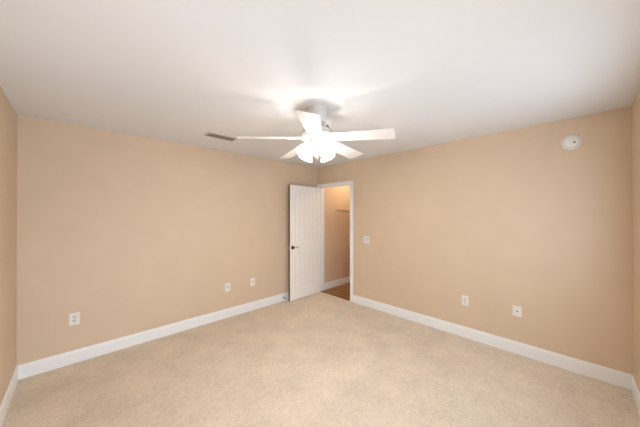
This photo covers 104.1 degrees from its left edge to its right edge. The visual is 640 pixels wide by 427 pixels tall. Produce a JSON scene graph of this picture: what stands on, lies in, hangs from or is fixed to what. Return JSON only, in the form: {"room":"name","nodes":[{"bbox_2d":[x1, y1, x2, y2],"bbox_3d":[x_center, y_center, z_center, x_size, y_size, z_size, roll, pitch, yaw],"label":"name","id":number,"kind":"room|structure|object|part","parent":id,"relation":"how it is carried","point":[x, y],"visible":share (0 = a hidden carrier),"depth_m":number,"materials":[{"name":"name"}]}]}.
{"room":"empty bedroom","nodes":[
{"label":"empty bedroom","id":0,"kind":"room"},
{"bbox_2d":[0,86,16,405],"bbox_3d":[-1.417,0.298,0.802,0.120,2.440,4.050,0,0,-44],"label":"wall","id":1,"kind":"structure","parent":0,"point":[8,116],"depth_m":2.01,"materials":[{"name":"beige paint"}]},
{"bbox_2d":[0,366,17,426],"bbox_3d":[-1.404,1.453,0.882,0.013,0.130,3.917,0,0,-44],"label":"baseboard","id":2,"kind":"structure","parent":1,"relation":"attached to","point":[10,390],"depth_m":1.96,"materials":[{"name":"white wood"}]},
{"bbox_2d":[16,114,349,365],"bbox_3d":[-0.799,0.315,4.297,5.885,2.448,0.150,0,0,-44],"label":"wall","id":3,"kind":"structure","parent":0,"point":[130,234],"depth_m":2.94,"materials":[{"name":"beige paint"}]},
{"bbox_2d":[69,312,79,325],"bbox_3d":[-2.512,1.078,2.553,0.078,0.124,0.009,0,0,-44],"label":"wall outlet","id":4,"kind":"object","parent":3,"relation":"attached to","point":[74,318],"visible":1,"depth_m":2.55,"materials":[{"name":"white plastic"}]},
{"bbox_2d":[17,292,288,379],"bbox_3d":[-1.416,1.464,3.616,3.815,0.130,0.013,0,0,-44],"label":"baseboard","id":5,"kind":"structure","parent":3,"relation":"attached to","point":[39,366],"depth_m":2.88,"materials":[{"name":"white wood"}]},
{"bbox_2d":[225,283,229,291],"bbox_3d":[-1.361,1.089,3.676,0.078,0.122,0.008,0,0,-44],"label":"wall plate","id":6,"kind":"object","parent":3,"relation":"attached to","point":[227,285],"visible":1,"depth_m":3.67,"materials":[{"name":"white plastic"}]},
{"bbox_2d":[250,278,254,285],"bbox_3d":[-1.069,1.087,3.960,0.078,0.122,0.008,0,0,-44],"label":"wall plate","id":7,"kind":"object","parent":3,"relation":"attached to","point":[252,280],"visible":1,"depth_m":3.96,"materials":[{"name":"white plastic"}]},
{"bbox_2d":[324,276,349,289],"bbox_3d":[0.711,1.477,5.650,1.830,0.130,0.013,0,0,-44],"label":"baseboard","id":8,"kind":"structure","parent":3,"relation":"attached to","point":[341,281],"depth_m":5.29,"materials":[{"name":"white wood"}]},
{"bbox_2d":[0,0,639,167],"bbox_3d":[0.645,-0.968,2.905,6.005,0.100,4.170,0,0,-44],"label":"ceiling","id":9,"kind":"structure","parent":0,"point":[433,72],"depth_m":1.55,"materials":[{"name":"white paint"}]},
{"bbox_2d":[204,132,236,141],"bbox_3d":[-1.174,-0.908,2.968,0.345,0.011,0.165,0,0,-44],"label":"ceiling vent","id":10,"kind":"object","parent":9,"relation":"in","point":[209,134],"visible":0.91,"depth_m":2.95,"materials":[{"name":"grey metal"}]},
{"bbox_2d":[237,105,395,161],"bbox_3d":[-0.017,-0.692,2.227,1.280,0.454,1.306,0,0,-44],"label":"ceiling fan","id":11,"kind":"object","parent":9,"relation":"hanging from","point":[315,133],"visible":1,"depth_m":2.11,"materials":[{"name":"white metal"}]},
{"bbox_3d":[-0.426,-0.635,2.104,0.522,0.070,0.165,0,0,-14],"label":"blade","id":12,"kind":"part","parent":11,"relation":"part of","materials":[{"name":"white wood"}]},
{"bbox_3d":[-0.241,-0.633,2.544,0.165,0.070,0.522,0,0,-32],"label":"blade","id":13,"kind":"part","parent":11,"relation":"part of","materials":[{"name":"white wood"}]},
{"bbox_3d":[-0.133,-0.535,2.097,0.131,0.138,0.133,0,0,6],"label":"lamp shade","id":14,"kind":"part","parent":11,"relation":"part of","materials":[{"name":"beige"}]},
{"bbox_3d":[-0.130,-0.534,2.298,0.133,0.138,0.131,0,0,6],"label":"lamp shade","id":15,"kind":"part","parent":11,"relation":"part of","materials":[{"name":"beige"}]},
{"bbox_3d":[-0.066,-0.637,1.792,0.165,0.070,0.522,0,0,4],"label":"blade","id":16,"kind":"part","parent":11,"relation":"part of","materials":[{"name":"white wood"}]},
{"bbox_3d":[0.071,-0.534,2.295,0.131,0.138,0.133,0,0,6],"label":"lamp shade","id":17,"kind":"part","parent":11,"relation":"part of","materials":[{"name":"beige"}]},
{"bbox_3d":[0.068,-0.535,2.094,0.133,0.138,0.131,0,0,6],"label":"lamp shade","id":18,"kind":"part","parent":11,"relation":"part of","materials":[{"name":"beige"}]},
{"bbox_3d":[0.235,-0.635,2.503,0.165,0.070,0.522,0,0,40],"label":"blade","id":19,"kind":"part","parent":11,"relation":"part of","materials":[{"name":"white wood"}]},
{"bbox_3d":[0.342,-0.637,2.038,0.522,0.070,0.165,0,0,22],"label":"blade","id":20,"kind":"part","parent":11,"relation":"part of","materials":[{"name":"white wood"}]},
{"bbox_2d":[2,282,639,426],"bbox_3d":[0.650,1.572,2.895,6.005,0.100,4.170,0,0,-44],"label":"floor","id":21,"kind":"structure","parent":0,"point":[320,359],"depth_m":2.24,"materials":[{"name":"beige carpet"}]},
{"bbox_2d":[317,106,632,374],"bbox_3d":[1.399,0.303,3.550,0.120,2.440,4.050,0,0,-44],"label":"wall","id":22,"kind":"structure","parent":0,"point":[502,220],"depth_m":2.73,"materials":[{"name":"beige paint"}]},
{"bbox_2d":[289,185,320,300],"bbox_3d":[-0.265,0.510,4.600,0.146,2.022,0.772,0,0,44],"label":"door","id":23,"kind":"structure","parent":22,"relation":"in","point":[304,201],"depth_m":4.55,"materials":[{"name":"white paint"}]},
{"bbox_2d":[316,180,352,301],"bbox_3d":[0.254,0.479,4.627,0.016,2.102,0.906,0,0,-44],"label":"trim","id":24,"kind":"structure","parent":22,"relation":"attached to","point":[351,181],"depth_m":4.32,"materials":[{"name":"white wood"}]},
{"bbox_2d":[319,184,349,290],"bbox_3d":[0.303,0.500,4.673,0.120,2.060,0.800,0,0,-44],"label":"trim","id":25,"kind":"structure","parent":22,"relation":"attached to","point":[321,188],"depth_m":4.93,"materials":[{"name":"white wood"}]},
{"bbox_2d":[321,291,349,300],"bbox_3d":[0.275,1.531,4.639,0.035,0.010,0.760,0,0,-44],"label":"trim","id":26,"kind":"structure","parent":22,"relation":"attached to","point":[321,291],"depth_m":4.62,"materials":[{"name":"brown"}]},
{"bbox_2d":[363,236,368,242],"bbox_3d":[0.762,0.431,4.109,0.012,0.117,0.116,0,0,-44],"label":"light switch","id":27,"kind":"object","parent":22,"relation":"attached to","point":[365,238],"visible":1,"depth_m":4.11,"materials":[{"name":"white plastic"}]},
{"bbox_2d":[462,295,468,305],"bbox_3d":[1.782,1.069,3.064,0.009,0.118,0.074,0,0,-44],"label":"wall outlet","id":28,"kind":"object","parent":22,"relation":"attached to","point":[465,299],"visible":1,"depth_m":3.06,"materials":[{"name":"white plastic"}]},
{"bbox_2d":[353,295,632,389],"bbox_3d":[1.629,1.457,3.218,0.013,0.130,3.024,0,0,-44],"label":"baseboard","id":29,"kind":"structure","parent":22,"relation":"attached to","point":[612,376],"depth_m":2.71,"materials":[{"name":"white wood"}]},
{"bbox_2d":[512,305,521,316],"bbox_3d":[2.133,1.059,2.701,0.013,0.112,0.080,0,0,-44],"label":"plate","id":30,"kind":"object","parent":22,"relation":"attached to","point":[516,310],"visible":1,"depth_m":2.70,"materials":[{"name":"white plastic"}]},
{"bbox_2d":[561,134,582,149],"bbox_3d":[2.413,-0.688,2.394,0.047,0.148,0.148,0,0,-44],"label":"smoke detector","id":31,"kind":"object","parent":22,"relation":"attached to","point":[573,141],"visible":1,"depth_m":2.38,"materials":[{"name":"white plastic"}]},
{"bbox_2d":[631,91,639,391],"bbox_3d":[1.364,0.292,0.770,3.815,2.440,0.120,0,0,-44],"label":"wall","id":32,"kind":"structure","parent":0,"point":[635,108],"depth_m":2.01,"materials":[{"name":"beige paint"}]},
{"bbox_2d":[631,376,639,415],"bbox_3d":[1.707,1.448,1.190,2.707,0.130,0.013,0,0,-44],"label":"baseboard","id":33,"kind":"structure","parent":32,"relation":"attached to","point":[634,388],"depth_m":1.99,"materials":[{"name":"white wood"}]}
]}

